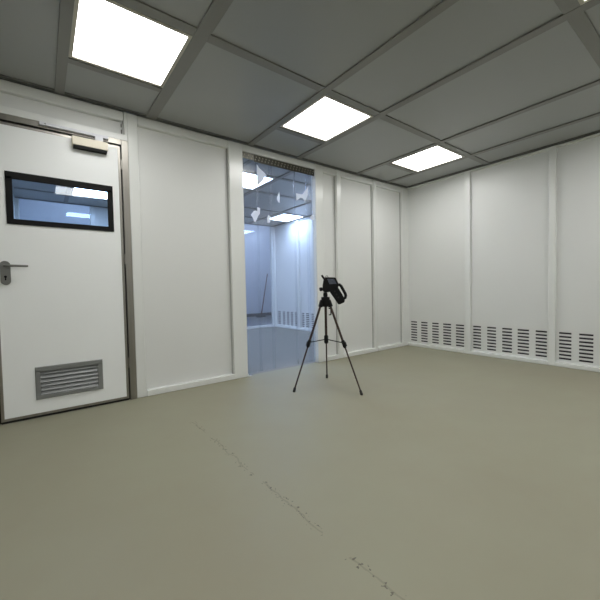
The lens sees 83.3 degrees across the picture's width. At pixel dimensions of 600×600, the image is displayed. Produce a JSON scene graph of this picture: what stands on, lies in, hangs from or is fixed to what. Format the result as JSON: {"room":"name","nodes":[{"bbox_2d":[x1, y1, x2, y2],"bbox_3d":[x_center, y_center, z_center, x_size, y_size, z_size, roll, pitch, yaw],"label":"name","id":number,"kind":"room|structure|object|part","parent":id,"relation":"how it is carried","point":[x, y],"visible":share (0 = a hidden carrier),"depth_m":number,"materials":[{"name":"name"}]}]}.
{"room":"clean room","nodes":[
{"label":"clean room","id":0,"kind":"room"},
{"bbox_2d":[14,197,270,226],"bbox_3d":[-1.841,-1.197,7.165,7.830,3.780,0.054,-3,2,-37],"label":"wall","id":1,"kind":"structure","parent":0,"point":[101,213],"depth_m":5.88,"materials":[{"name":"paint"}]},
{"bbox_2d":[90,207,95,225],"bbox_3d":[-3.556,-0.414,5.860,0.081,2.372,0.072,-3,2,-37],"label":"trim","id":2,"kind":"structure","parent":1,"relation":"attached to","point":[92,209],"depth_m":5.79,"materials":[{"name":"paint"}]},
{"bbox_2d":[15,197,271,226],"bbox_3d":[-2.510,-1.657,6.573,4.661,0.008,0.027,-3,2,-37],"label":"trim","id":3,"kind":"structure","parent":1,"relation":"attached to","point":[15,197],"depth_m":5.58,"materials":[{"name":"white metal"}]},
{"bbox_2d":[247,324,272,328],"bbox_3d":[-1.464,0.646,7.473,2.025,0.058,0.076,-3,2,-37],"label":"trim","id":4,"kind":"structure","parent":1,"relation":"attached to","point":[268,325],"depth_m":7.85,"materials":[{"name":"paint"}]},
{"bbox_2d":[269,227,274,326],"bbox_3d":[-0.660,-0.548,8.062,0.054,2.372,0.081,-3,2,-37],"label":"trim","id":5,"kind":"structure","parent":1,"relation":"attached to","point":[270,228],"depth_m":8.04,"materials":[{"name":"paint"}]},
{"bbox_2d":[19,199,270,313],"bbox_3d":[-3.719,-1.243,9.626,7.830,3.780,0.090,-3,2,-37],"label":"wall","id":6,"kind":"structure","parent":0,"point":[256,270],"depth_m":11.14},
{"bbox_2d":[247,312,270,316],"bbox_3d":[-3.686,0.598,9.620,7.740,0.099,0.014,-3,2,-37],"label":"baseboard","id":7,"kind":"structure","parent":6,"relation":"attached to","point":[268,313],"depth_m":11.32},
{"bbox_2d":[0,92,400,388],"bbox_3d":[-0.863,-0.388,3.295,6.345,2.387,0.036,-3,2,-37],"label":"wall","id":8,"kind":"structure","parent":0,"point":[183,182],"depth_m":3.21,"materials":[{"name":"paint"}]},
{"bbox_2d":[0,79,122,122],"bbox_3d":[-1.819,-1.485,2.514,0.894,0.075,0.068,-3,2,-37],"label":"trim","id":9,"kind":"structure","parent":8,"relation":"attached to","point":[7,87],"depth_m":2.50,"materials":[{"name":"paint"}]},
{"bbox_2d":[0,106,127,140],"bbox_3d":[-1.804,-1.314,2.526,0.917,0.050,0.072,-3,2,-37],"label":"trim","id":10,"kind":"structure","parent":8,"relation":"attached to","point":[6,110],"depth_m":2.50,"materials":[{"name":"paint"}]},
{"bbox_2d":[54,0,74,94],"bbox_3d":[0.012,-1.488,0.149,0.059,0.011,5.922,-3,2,-37],"label":"trim","id":11,"kind":"structure","parent":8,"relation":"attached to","point":[66,8],"depth_m":1.99,"materials":[{"name":"paint"}]},
{"bbox_2d":[0,113,136,424],"bbox_3d":[-1.765,-0.220,2.541,0.917,2.138,0.145,-3,2,-37],"label":"door","id":12,"kind":"structure","parent":8,"relation":"in","point":[67,324],"depth_m":2.52,"materials":[{"name":"metal"}]},
{"bbox_3d":[-2.026,-0.186,2.321,0.056,0.165,0.011,-3,2,-37],"label":"handle","id":13,"kind":"part","parent":12,"relation":"part of","materials":[{"name":"metal"}]},
{"bbox_3d":[-1.963,-0.235,2.331,0.135,0.020,0.052,-3,2,-37],"label":"lever","id":14,"kind":"part","parent":12,"relation":"part of","materials":[{"name":"metal"}]},
{"bbox_3d":[-1.761,-0.718,2.515,0.654,0.362,0.007,-3,2,-37],"label":"vision frame","id":15,"kind":"part","parent":12,"relation":"part of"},
{"bbox_2d":[35,359,103,399],"bbox_3d":[-1.750,0.595,2.576,0.422,0.236,0.059,-3,2,-37],"label":"grille","id":16,"kind":"object","parent":12,"relation":"attached to","point":[69,378],"depth_m":2.55,"materials":[{"name":"grey metal"}]},
{"bbox_3d":[-1.692,-1.273,2.544,0.435,0.022,0.025,-3,2,-37],"label":"slide rail","id":17,"kind":"part","parent":12,"relation":"part of","materials":[{"name":"white metal"}]},
{"bbox_3d":[-1.559,-1.248,2.618,0.054,0.040,0.018,-3,2,-37],"label":"closer arm","id":18,"kind":"part","parent":12,"relation":"part of","materials":[{"name":"white metal"}]},
{"bbox_2d":[123,112,126,134],"bbox_3d":[-1.438,-1.446,2.775,0.023,0.185,0.027,-3,2,-37],"label":"trim","id":19,"kind":"structure","parent":8,"relation":"attached to","point":[124,113],"depth_m":2.76,"materials":[{"name":"paint"}]},
{"bbox_2d":[127,113,146,397],"bbox_3d":[-1.391,-0.356,2.865,0.079,2.372,0.081,-3,2,-37],"label":"trim","id":20,"kind":"structure","parent":8,"relation":"attached to","point":[132,132],"depth_m":2.83,"materials":[{"name":"paint"}]},
{"bbox_2d":[137,116,227,148],"bbox_3d":[-1.054,-1.520,3.097,0.824,0.075,0.068,-3,2,-37],"label":"trim","id":21,"kind":"structure","parent":8,"relation":"attached to","point":[145,123],"depth_m":3.04,"materials":[{"name":"paint"}]},
{"bbox_2d":[146,0,233,119],"bbox_3d":[0.517,-1.511,0.535,0.081,0.011,5.922,-3,2,-37],"label":"trim","id":22,"kind":"structure","parent":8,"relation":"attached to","point":[217,9],"depth_m":2.08,"materials":[{"name":"paint"}]},
{"bbox_2d":[147,374,234,395],"bbox_3d":[-1.002,0.787,3.170,0.824,0.052,0.067,-3,2,-37],"label":"trim","id":23,"kind":"structure","parent":8,"relation":"attached to","point":[190,384],"depth_m":3.12,"materials":[{"name":"paint"}]},
{"bbox_2d":[0,74,407,187],"bbox_3d":[-0.866,-1.575,3.175,6.228,0.008,0.027,-3,2,-37],"label":"trim","id":24,"kind":"structure","parent":8,"relation":"attached to","point":[1,75],"depth_m":2.96,"materials":[{"name":"white metal"}]},
{"bbox_2d":[226,140,247,378],"bbox_3d":[-0.643,-0.390,3.435,0.153,2.372,0.081,-3,2,-37],"label":"trim","id":25,"kind":"structure","parent":8,"relation":"attached to","point":[234,150],"depth_m":3.40,"materials":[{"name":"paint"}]},
{"bbox_2d":[243,171,293,196],"bbox_3d":[-0.999,-1.648,5.461,0.063,0.011,3.609,-3,2,-37],"label":"trim","id":26,"kind":"structure","parent":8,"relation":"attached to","point":[289,172],"depth_m":4.68,"materials":[{"name":"paint"}]},
{"bbox_2d":[242,144,314,169],"bbox_3d":[-0.227,-1.563,3.733,0.958,0.067,0.077,-3,2,-37],"label":"trim","id":27,"kind":"structure","parent":8,"relation":"attached to","point":[248,149],"depth_m":3.67,"materials":[{"name":"paint"}]},
{"bbox_2d":[242,152,315,370],"bbox_3d":[-0.200,-0.389,3.770,0.954,2.283,0.043,-3,2,-37],"label":"curtain","id":28,"kind":"object","parent":8,"relation":"hanging from","point":[259,159],"visible":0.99,"depth_m":3.71,"materials":[{"name":"clear plastic"}]},
{"bbox_3d":[-0.536,-1.480,3.472,0.140,0.057,0.008,-3,2,-37],"label":"clamp plate","id":29,"kind":"part","parent":28,"relation":"part of","materials":[{"name":"metal"}]},
{"bbox_2d":[251,207,259,221],"bbox_3d":[-0.467,-0.899,3.542,0.113,0.158,0.001,-3,2,-37],"label":"cutout","id":30,"kind":"object","parent":28,"relation":"attached to","point":[255,214],"visible":1,"depth_m":3.54},
{"bbox_2d":[257,165,266,185],"bbox_3d":[-0.405,-1.315,3.582,0.125,0.230,0.001,-3,2,-37],"label":"cutout","id":31,"kind":"object","parent":28,"relation":"attached to","point":[260,174],"visible":1,"depth_m":3.56},
{"bbox_3d":[-0.399,-1.480,3.576,0.201,0.069,0.008,-3,2,-37],"label":"clamp plate","id":32,"kind":"part","parent":28,"relation":"part of","materials":[{"name":"metal"}]},
{"bbox_3d":[-0.236,-1.487,3.700,0.205,0.069,0.008,-3,2,-37],"label":"clamp plate","id":33,"kind":"part","parent":28,"relation":"part of","materials":[{"name":"metal"}]},
{"bbox_3d":[-0.072,-1.495,3.825,0.205,0.069,0.008,-3,2,-37],"label":"clamp plate","id":34,"kind":"part","parent":28,"relation":"part of","materials":[{"name":"metal"}]},
{"bbox_2d":[296,187,307,200],"bbox_3d":[0.025,-1.236,3.912,0.179,0.192,0.001,-3,2,-37],"label":"cutout","id":35,"kind":"object","parent":28,"relation":"attached to","point":[304,195],"visible":1,"depth_m":3.92},
{"bbox_3d":[0.088,-1.502,3.948,0.194,0.069,0.008,-3,2,-37],"label":"clamp plate","id":36,"kind":"part","parent":28,"relation":"part of","materials":[{"name":"metal"}]},
{"bbox_2d":[248,202,311,223],"bbox_3d":[-0.073,-1.691,6.167,0.054,0.011,3.609,-3,2,-37],"label":"trim","id":37,"kind":"structure","parent":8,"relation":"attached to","point":[308,202],"depth_m":6.53,"materials":[{"name":"paint"}]},
{"bbox_2d":[311,164,325,362],"bbox_3d":[0.228,-0.431,4.099,0.126,2.372,0.081,-3,2,-37],"label":"trim","id":38,"kind":"structure","parent":8,"relation":"attached to","point":[317,180],"depth_m":4.06,"materials":[{"name":"paint"}]},
{"bbox_2d":[323,166,335,175],"bbox_3d":[0.344,-1.585,4.162,0.219,0.075,0.068,-3,2,-37],"label":"trim","id":39,"kind":"structure","parent":8,"relation":"attached to","point":[329,171],"depth_m":4.13,"materials":[{"name":"paint"}]},
{"bbox_2d":[327,354,338,360],"bbox_3d":[0.396,0.722,4.235,0.219,0.052,0.067,-3,2,-37],"label":"trim","id":40,"kind":"structure","parent":8,"relation":"attached to","point":[336,356],"depth_m":4.21,"materials":[{"name":"paint"}]},
{"bbox_2d":[334,176,337,353],"bbox_3d":[0.451,-0.430,4.266,0.008,2.246,0.014,-3,2,-37],"label":"trim","id":41,"kind":"structure","parent":8,"relation":"attached to","point":[334,176],"depth_m":4.25,"materials":[{"name":"white metal"}]},
{"bbox_2d":[335,170,343,358],"bbox_3d":[0.483,-0.443,4.294,0.078,2.372,0.081,-3,2,-37],"label":"trim","id":42,"kind":"structure","parent":8,"relation":"attached to","point":[338,172],"depth_m":4.25,"materials":[{"name":"paint"}]},
{"bbox_2d":[247,0,458,145],"bbox_3d":[1.276,-1.546,1.113,0.059,0.011,5.922,-3,2,-37],"label":"trim","id":43,"kind":"structure","parent":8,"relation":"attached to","point":[443,5],"depth_m":2.20,"materials":[{"name":"paint"}]},
{"bbox_2d":[341,171,372,184],"bbox_3d":[0.736,-1.603,4.462,0.612,0.075,0.068,-3,2,-37],"label":"trim","id":44,"kind":"structure","parent":8,"relation":"attached to","point":[344,175],"depth_m":4.43,"materials":[{"name":"paint"}]},
{"bbox_2d":[344,348,374,357],"bbox_3d":[0.788,0.704,4.534,0.612,0.052,0.067,-3,2,-37],"label":"trim","id":45,"kind":"structure","parent":8,"relation":"attached to","point":[369,350],"depth_m":4.51,"materials":[{"name":"paint"}]},
{"bbox_2d":[370,185,373,347],"bbox_3d":[1.000,-0.455,4.684,0.008,2.246,0.014,-3,2,-37],"label":"trim","id":46,"kind":"structure","parent":8,"relation":"attached to","point":[370,185],"depth_m":4.68,"materials":[{"name":"white metal"}]},
{"bbox_2d":[372,180,377,351],"bbox_3d":[1.027,-0.468,4.708,0.066,2.372,0.081,-3,2,-37],"label":"trim","id":47,"kind":"structure","parent":8,"relation":"attached to","point":[374,206],"depth_m":4.67,"materials":[{"name":"paint"}]},
{"bbox_2d":[376,181,401,192],"bbox_3d":[1.261,-1.627,4.862,0.579,0.075,0.068,-3,2,-37],"label":"trim","id":48,"kind":"structure","parent":8,"relation":"attached to","point":[379,184],"depth_m":4.83,"materials":[{"name":"paint"}]},
{"bbox_2d":[378,342,403,350],"bbox_3d":[1.313,0.680,4.934,0.579,0.052,0.067,-3,2,-37],"label":"trim","id":49,"kind":"structure","parent":8,"relation":"attached to","point":[400,344],"depth_m":4.89,"materials":[{"name":"paint"}]},
{"bbox_2d":[399,193,401,342],"bbox_3d":[1.512,-0.479,5.074,0.008,2.246,0.014,-3,2,-37],"label":"trim","id":50,"kind":"structure","parent":8,"relation":"attached to","point":[399,193],"depth_m":5.07,"materials":[{"name":"white metal"}]},
{"bbox_2d":[400,187,407,345],"bbox_3d":[1.557,-0.492,5.112,0.110,2.372,0.081,-3,2,-37],"label":"trim","id":51,"kind":"structure","parent":8,"relation":"attached to","point":[403,207],"depth_m":5.07,"materials":[{"name":"paint"}]},
{"bbox_2d":[297,0,599,158],"bbox_3d":[1.773,-1.569,1.492,0.063,0.011,5.922,-3,2,-37],"label":"trim","id":52,"kind":"structure","parent":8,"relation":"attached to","point":[562,18],"depth_m":2.27,"materials":[{"name":"paint"}]},
{"bbox_2d":[356,79,599,174],"bbox_3d":[2.536,-1.605,2.074,0.059,0.011,5.922,-3,2,-37],"label":"trim","id":53,"kind":"structure","parent":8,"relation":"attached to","point":[592,84],"depth_m":3.06,"materials":[{"name":"paint"}]},
{"bbox_2d":[386,112,599,182],"bbox_3d":[3.034,-1.628,2.453,0.059,0.011,5.922,-3,2,-37],"label":"trim","id":54,"kind":"structure","parent":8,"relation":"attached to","point":[596,114],"depth_m":3.52,"materials":[{"name":"paint"}]},
{"bbox_2d":[0,315,599,599],"bbox_3d":[-0.165,0.802,4.309,8.775,0.090,12.915,-3,2,-37],"label":"floor","id":55,"kind":"structure","parent":0,"point":[451,475],"depth_m":1.54,"materials":[{"name":"beige concrete"}]},
{"bbox_2d":[256,274,267,316],"bbox_3d":[-1.158,-0.170,11.127,0.254,1.428,0.820,0,2,24],"label":"broom","id":56,"kind":"object","parent":55,"relation":"on","point":[261,315],"visible":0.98,"depth_m":11.04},
{"bbox_3d":[-1.182,-0.205,11.215,0.036,1.363,0.683,-1,2,15],"label":"handle","id":57,"kind":"part","parent":56,"relation":"part of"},
{"bbox_2d":[293,292,362,394],"bbox_3d":[0.233,0.364,2.969,0.544,0.861,0.613,-3,2,-37],"label":"tripod","id":58,"kind":"object","parent":55,"relation":"on","point":[325,301],"visible":1,"depth_m":2.98,"materials":[{"name":"black aluminium"},{"name":"black plastic"},{"name":"black rubber"}]},
{"bbox_3d":[0.132,0.212,2.990,0.142,0.346,0.021,-2,2,-20],"label":"leg","id":59,"kind":"part","parent":58,"relation":"part of","materials":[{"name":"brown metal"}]},
{"bbox_2d":[319,275,346,303],"bbox_3d":[0.295,-0.094,3.009,0.248,0.268,0.067,-1,2,4],"label":"instrument","id":60,"kind":"object","parent":58,"relation":"attached to","point":[330,284],"visible":1,"depth_m":2.98,"materials":[{"name":"black plastic"}]},
{"bbox_3d":[0.364,-0.073,2.994,0.109,0.151,0.034,-1,2,1],"label":"loop handle","id":61,"kind":"part","parent":60,"relation":"part of","materials":[{"name":"black plastic"}]},
{"bbox_3d":[0.322,0.209,2.952,0.158,0.347,0.021,0,3,40],"label":"leg","id":62,"kind":"part","parent":58,"relation":"part of","materials":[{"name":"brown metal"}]},
{"bbox_2d":[0,0,599,225],"bbox_3d":[-0.176,-1.590,2.320,6.345,0.054,9.657,-3,2,-37],"label":"ceiling","id":63,"kind":"structure","parent":0,"point":[222,92],"depth_m":2.39,"materials":[{"name":"paint"}]},
{"bbox_2d":[14,187,65,194],"bbox_3d":[-3.754,-1.573,4.883,0.594,0.010,0.054,-3,2,-37],"label":"trim","id":64,"kind":"structure","parent":63,"relation":"attached to","point":[14,187],"depth_m":4.85,"materials":[{"name":"paint"}]},
{"bbox_2d":[64,187,71,203],"bbox_3d":[-2.762,-1.567,4.117,0.054,0.011,3.609,-3,2,-37],"label":"trim","id":65,"kind":"structure","parent":63,"relation":"attached to","point":[68,191],"depth_m":5.08,"materials":[{"name":"paint"}]},
{"bbox_2d":[70,194,106,199],"bbox_3d":[-3.248,-1.597,5.269,0.572,0.010,0.054,-3,2,-37],"label":"trim","id":66,"kind":"structure","parent":63,"relation":"attached to","point":[70,194],"depth_m":5.24,"materials":[{"name":"paint"}]},
{"bbox_2d":[71,188,106,198],"bbox_3d":[-3.101,-1.620,5.064,0.540,0.063,0.468,-3,2,-37],"label":"ceiling light","id":67,"kind":"object","parent":63,"relation":"attached to","point":[75,191],"visible":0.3,"depth_m":5.05,"materials":[{"name":"paint"}]},
{"bbox_2d":[68,57,161,91],"bbox_3d":[-1.249,-1.537,2.317,0.566,0.010,0.054,-3,2,-37],"label":"trim","id":68,"kind":"structure","parent":63,"relation":"attached to","point":[70,60],"depth_m":2.29,"materials":[{"name":"paint"}]},
{"bbox_2d":[69,0,192,87],"bbox_3d":[-1.038,-1.559,2.038,0.566,0.063,0.618,-3,2,-37],"label":"ceiling light","id":69,"kind":"object","parent":63,"relation":"attached to","point":[110,35],"visible":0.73,"depth_m":2.00,"materials":[{"name":"translucent plastic light diffuser"}]},
{"bbox_2d":[113,0,196,35],"bbox_3d":[-0.826,-1.526,1.762,0.566,0.010,0.068,-3,2,-37],"label":"trim","id":70,"kind":"structure","parent":63,"relation":"attached to","point":[136,5],"depth_m":1.81,"materials":[{"name":"paint"}]},
{"bbox_2d":[243,159,253,166],"bbox_3d":[-1.489,-1.626,5.088,0.054,0.011,3.609,-3,2,-37],"label":"trim","id":71,"kind":"structure","parent":63,"relation":"attached to","point":[247,162],"depth_m":3.92,"materials":[{"name":"paint"}]},
{"bbox_2d":[243,172,274,189],"bbox_3d":[-0.733,-1.653,4.603,0.544,0.063,0.598,-3,2,-37],"label":"ceiling light","id":72,"kind":"object","parent":63,"relation":"attached to","point":[249,179],"visible":0.36,"depth_m":4.61,"materials":[{"name":"paint"}]},
{"bbox_2d":[243,169,277,178],"bbox_3d":[-0.530,-1.620,4.336,0.558,0.010,0.054,-3,2,-37],"label":"trim","id":73,"kind":"structure","parent":63,"relation":"attached to","point":[247,171],"depth_m":4.30,"materials":[{"name":"paint"}]},
{"bbox_2d":[244,207,279,212],"bbox_3d":[-0.832,-1.678,6.206,1.107,0.010,0.054,-3,2,-37],"label":"trim","id":74,"kind":"structure","parent":63,"relation":"attached to","point":[244,207],"depth_m":6.31,"materials":[{"name":"paint"}]},
{"bbox_2d":[207,34,324,91],"bbox_3d":[-0.186,-1.556,2.251,0.884,0.010,0.068,-3,2,-37],"label":"trim","id":75,"kind":"structure","parent":63,"relation":"attached to","point":[214,40],"depth_m":2.20,"materials":[{"name":"paint"}]},
{"bbox_2d":[255,191,311,201],"bbox_3d":[-0.242,-1.663,5.433,1.107,0.010,0.063,-3,2,-37],"label":"trim","id":76,"kind":"structure","parent":63,"relation":"attached to","point":[255,191],"depth_m":5.36,"materials":[{"name":"paint"}]},
{"bbox_2d":[270,214,303,221],"bbox_3d":[-0.300,-1.745,7.057,0.531,0.063,0.621,-3,2,-37],"label":"ceiling light","id":77,"kind":"object","parent":63,"relation":"attached to","point":[282,217],"visible":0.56,"depth_m":7.04,"materials":[{"name":"paint"}]},
{"bbox_2d":[280,178,310,185],"bbox_3d":[0.181,-1.653,4.879,1.107,0.010,0.054,-3,2,-37],"label":"trim","id":78,"kind":"structure","parent":63,"relation":"attached to","point":[284,179],"depth_m":4.69,"materials":[{"name":"paint"}]},
{"bbox_2d":[276,127,324,143],"bbox_3d":[0.014,-1.595,3.280,0.565,0.010,0.054,-3,2,-37],"label":"trim","id":79,"kind":"structure","parent":63,"relation":"attached to","point":[279,128],"depth_m":3.26,"materials":[{"name":"paint"}]},
{"bbox_2d":[280,95,373,141],"bbox_3d":[0.226,-1.617,3.001,0.565,0.063,0.618,-3,2,-37],"label":"ceiling light","id":80,"kind":"object","parent":63,"relation":"attached to","point":[327,118],"visible":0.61,"depth_m":2.98,"materials":[{"name":"glowing white acrylic diffuser"},{"name":"white painted metal"}]},
{"bbox_2d":[325,90,379,115],"bbox_3d":[0.437,-1.585,2.726,0.565,0.010,0.068,-3,2,-37],"label":"trim","id":81,"kind":"structure","parent":63,"relation":"attached to","point":[332,93],"depth_m":2.71,"materials":[{"name":"paint"}]},
{"bbox_2d":[386,163,415,172],"bbox_3d":[1.275,-1.654,4.241,0.567,0.010,0.054,-3,2,-37],"label":"trim","id":82,"kind":"structure","parent":63,"relation":"attached to","point":[389,164],"depth_m":4.23,"materials":[{"name":"paint"}]},
{"bbox_2d":[379,115,440,142],"bbox_3d":[1.069,-1.614,3.207,0.898,0.010,0.068,-3,2,-37],"label":"trim","id":83,"kind":"structure","parent":63,"relation":"attached to","point":[386,118],"depth_m":3.16,"materials":[{"name":"paint"}]},
{"bbox_2d":[391,145,464,171],"bbox_3d":[1.486,-1.676,3.962,0.565,0.063,0.618,-3,2,-37],"label":"ceiling light","id":84,"kind":"object","parent":63,"relation":"attached to","point":[437,155],"visible":0.61,"depth_m":3.95,"materials":[{"name":"glowing white acrylic diffuser"},{"name":"white painted metal"}]},
{"bbox_2d":[439,142,470,156],"bbox_3d":[1.698,-1.643,3.687,0.567,0.010,0.068,-3,2,-37],"label":"trim","id":85,"kind":"structure","parent":63,"relation":"attached to","point":[446,145],"depth_m":3.67,"materials":[{"name":"paint"}]},
{"bbox_2d":[469,156,488,164],"bbox_3d":[2.127,-1.663,4.014,0.393,0.010,0.068,-3,2,-37],"label":"trim","id":86,"kind":"structure","parent":63,"relation":"attached to","point":[477,159],"depth_m":4.01,"materials":[{"name":"paint"}]},
{"bbox_2d":[554,0,580,14],"bbox_3d":[1.251,-1.565,1.660,0.565,0.010,0.076,-3,2,-37],"label":"trim","id":87,"kind":"structure","parent":63,"relation":"attached to","point":[565,6],"depth_m":1.80,"materials":[{"name":"paint"}]},
{"bbox_2d":[567,11,599,67],"bbox_3d":[1.882,-1.595,2.141,0.898,0.010,0.076,-3,2,-37],"label":"trim","id":88,"kind":"structure","parent":63,"relation":"attached to","point":[581,24],"depth_m":2.00,"materials":[{"name":"paint"}]},
{"bbox_2d":[578,0,589,4],"bbox_3d":[1.458,-1.587,1.386,0.565,0.063,0.610,-3,2,-37],"label":"ceiling light","id":89,"kind":"object","parent":63,"relation":"attached to","point":[581,2],"visible":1,"depth_m":1.77,"materials":[{"name":"paint"}]},
{"bbox_2d":[275,136,599,366],"bbox_3d":[2.345,-0.488,4.298,0.076,2.387,9.711,-3,2,-37],"label":"wall","id":90,"kind":"structure","parent":0,"point":[510,200],"depth_m":4.06,"materials":[{"name":"paint"}]},
{"bbox_2d":[273,227,276,326],"bbox_3d":[-0.601,-0.550,8.104,0.090,2.372,0.104,-3,2,-37],"label":"trim","id":91,"kind":"structure","parent":90,"relation":"attached to","point":[273,227],"depth_m":8.05,"materials":[{"name":"paint"}]},
{"bbox_2d":[274,221,295,227],"bbox_3d":[-0.339,-1.718,7.665,0.055,0.019,0.878,-3,2,-37],"label":"trim","id":92,"kind":"structure","parent":90,"relation":"attached to","point":[292,221],"depth_m":7.64,"materials":[{"name":"paint"}]},
{"bbox_2d":[276,325,297,329],"bbox_3d":[-0.294,0.620,7.742,0.064,0.045,0.878,-3,2,-37],"label":"trim","id":93,"kind":"structure","parent":90,"relation":"attached to","point":[282,326],"depth_m":7.68,"materials":[{"name":"paint"}]},
{"bbox_2d":[277,310,297,326],"bbox_3d":[-0.268,0.419,7.759,0.050,0.338,0.878,-3,2,-37],"label":"air vent","id":94,"kind":"object","parent":90,"relation":"in","point":[289,318],"visible":0.98,"depth_m":7.76,"materials":[{"name":"metal"}]},
{"bbox_2d":[272,215,311,226],"bbox_3d":[0.454,-1.717,6.574,0.054,0.008,3.600,-3,2,-37],"label":"trim","id":95,"kind":"structure","parent":90,"relation":"attached to","point":[309,215],"depth_m":7.34,"materials":[{"name":"white metal"}]},
{"bbox_2d":[296,220,302,329],"bbox_3d":[-0.015,-0.536,7.336,0.090,2.372,0.072,-3,2,-37],"label":"trim","id":96,"kind":"structure","parent":90,"relation":"attached to","point":[297,221],"depth_m":7.30,"materials":[{"name":"paint"}]},
{"bbox_2d":[301,312,313,328],"bbox_3d":[0.299,0.433,7.017,0.050,0.338,0.846,-3,2,-37],"label":"air vent","id":97,"kind":"object","parent":90,"relation":"in","point":[307,317],"visible":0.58,"depth_m":7.19,"materials":[{"name":"metal"}]},
{"bbox_2d":[406,188,409,341],"bbox_3d":[1.636,-0.496,5.172,0.090,2.372,0.081,-3,2,-37],"label":"trim","id":98,"kind":"structure","parent":90,"relation":"attached to","point":[406,188],"depth_m":5.12,"materials":[{"name":"paint"}]},
{"bbox_2d":[407,172,463,189],"bbox_3d":[1.890,-1.664,4.745,0.055,0.019,0.871,-3,2,-37],"label":"trim","id":99,"kind":"structure","parent":90,"relation":"attached to","point":[462,173],"depth_m":4.70,"materials":[{"name":"paint"}]},
{"bbox_2d":[408,342,464,352],"bbox_3d":[1.934,0.674,4.822,0.064,0.045,0.871,-3,2,-37],"label":"trim","id":100,"kind":"structure","parent":90,"relation":"attached to","point":[409,343],"depth_m":4.76,"materials":[{"name":"paint"}]},
{"bbox_2d":[409,320,464,348],"bbox_3d":[1.960,0.473,4.839,0.050,0.338,0.871,-3,2,-37],"label":"air vent","id":101,"kind":"object","parent":90,"relation":"in","point":[449,334],"visible":0.98,"depth_m":4.80,"materials":[{"name":"metal"}]},
{"bbox_2d":[464,170,471,353],"bbox_3d":[2.212,-0.482,4.418,0.090,2.372,0.074,-3,2,-37],"label":"trim","id":102,"kind":"structure","parent":90,"relation":"attached to","point":[467,174],"depth_m":4.39,"materials":[{"name":"paint"}]},
{"bbox_2d":[407,130,599,187],"bbox_3d":[3.410,-1.645,2.701,0.054,0.008,5.913,-3,2,-37],"label":"trim","id":103,"kind":"structure","parent":90,"relation":"attached to","point":[598,131],"depth_m":3.91,"materials":[{"name":"white metal"}]},
{"bbox_2d":[470,350,547,364],"bbox_3d":[2.500,0.688,4.080,0.064,0.045,0.849,-3,2,-37],"label":"trim","id":104,"kind":"structure","parent":90,"relation":"attached to","point":[510,357],"depth_m":4.02,"materials":[{"name":"paint"}]},
{"bbox_2d":[470,147,548,171],"bbox_3d":[2.456,-1.651,4.003,0.055,0.019,0.849,-3,2,-37],"label":"trim","id":105,"kind":"structure","parent":90,"relation":"attached to","point":[545,149],"depth_m":3.95,"materials":[{"name":"paint"}]},
{"bbox_2d":[472,324,547,358],"bbox_3d":[2.527,0.487,4.097,0.050,0.338,0.849,-3,2,-37],"label":"air vent","id":106,"kind":"object","parent":90,"relation":"in","point":[519,341],"visible":0.98,"depth_m":4.05,"materials":[{"name":"metal"}]},
{"bbox_2d":[548,145,556,365],"bbox_3d":[2.768,-0.469,3.689,0.090,2.372,0.065,-3,2,-37],"label":"trim","id":107,"kind":"structure","parent":90,"relation":"attached to","point":[552,258],"depth_m":3.66,"materials":[{"name":"paint"}]},
{"bbox_2d":[555,362,599,371],"bbox_3d":[3.054,0.702,3.355,0.064,0.045,0.846,-3,2,-37],"label":"trim","id":108,"kind":"structure","parent":90,"relation":"attached to","point":[559,364],"depth_m":3.52,"materials":[{"name":"paint"}]},
{"bbox_2d":[556,330,599,365],"bbox_3d":[3.080,0.500,3.372,0.050,0.338,0.846,-3,2,-37],"label":"air vent","id":109,"kind":"object","parent":90,"relation":"in","point":[579,347],"visible":1,"depth_m":3.55,"materials":[{"name":"metal"}]},
{"bbox_2d":[556,133,599,147],"bbox_3d":[3.010,-1.637,3.278,0.055,0.019,0.846,-3,2,-37],"label":"trim","id":110,"kind":"structure","parent":90,"relation":"attached to","point":[597,134],"depth_m":3.45,"materials":[{"name":"paint"}]},
{"bbox_3d":[-3.297,-0.354,3.749,0.090,2.387,3.635,-3,2,-37],"label":"wall","id":111,"kind":"structure","parent":0,"visible":0},
{"bbox_2d":[14,198,19,218],"bbox_3d":[-4.353,-0.377,5.252,0.054,2.372,0.072,-3,2,-37],"label":"trim","id":112,"kind":"structure","parent":111,"relation":"attached to","point":[16,201],"depth_m":5.19,"materials":[{"name":"paint"}]}
]}

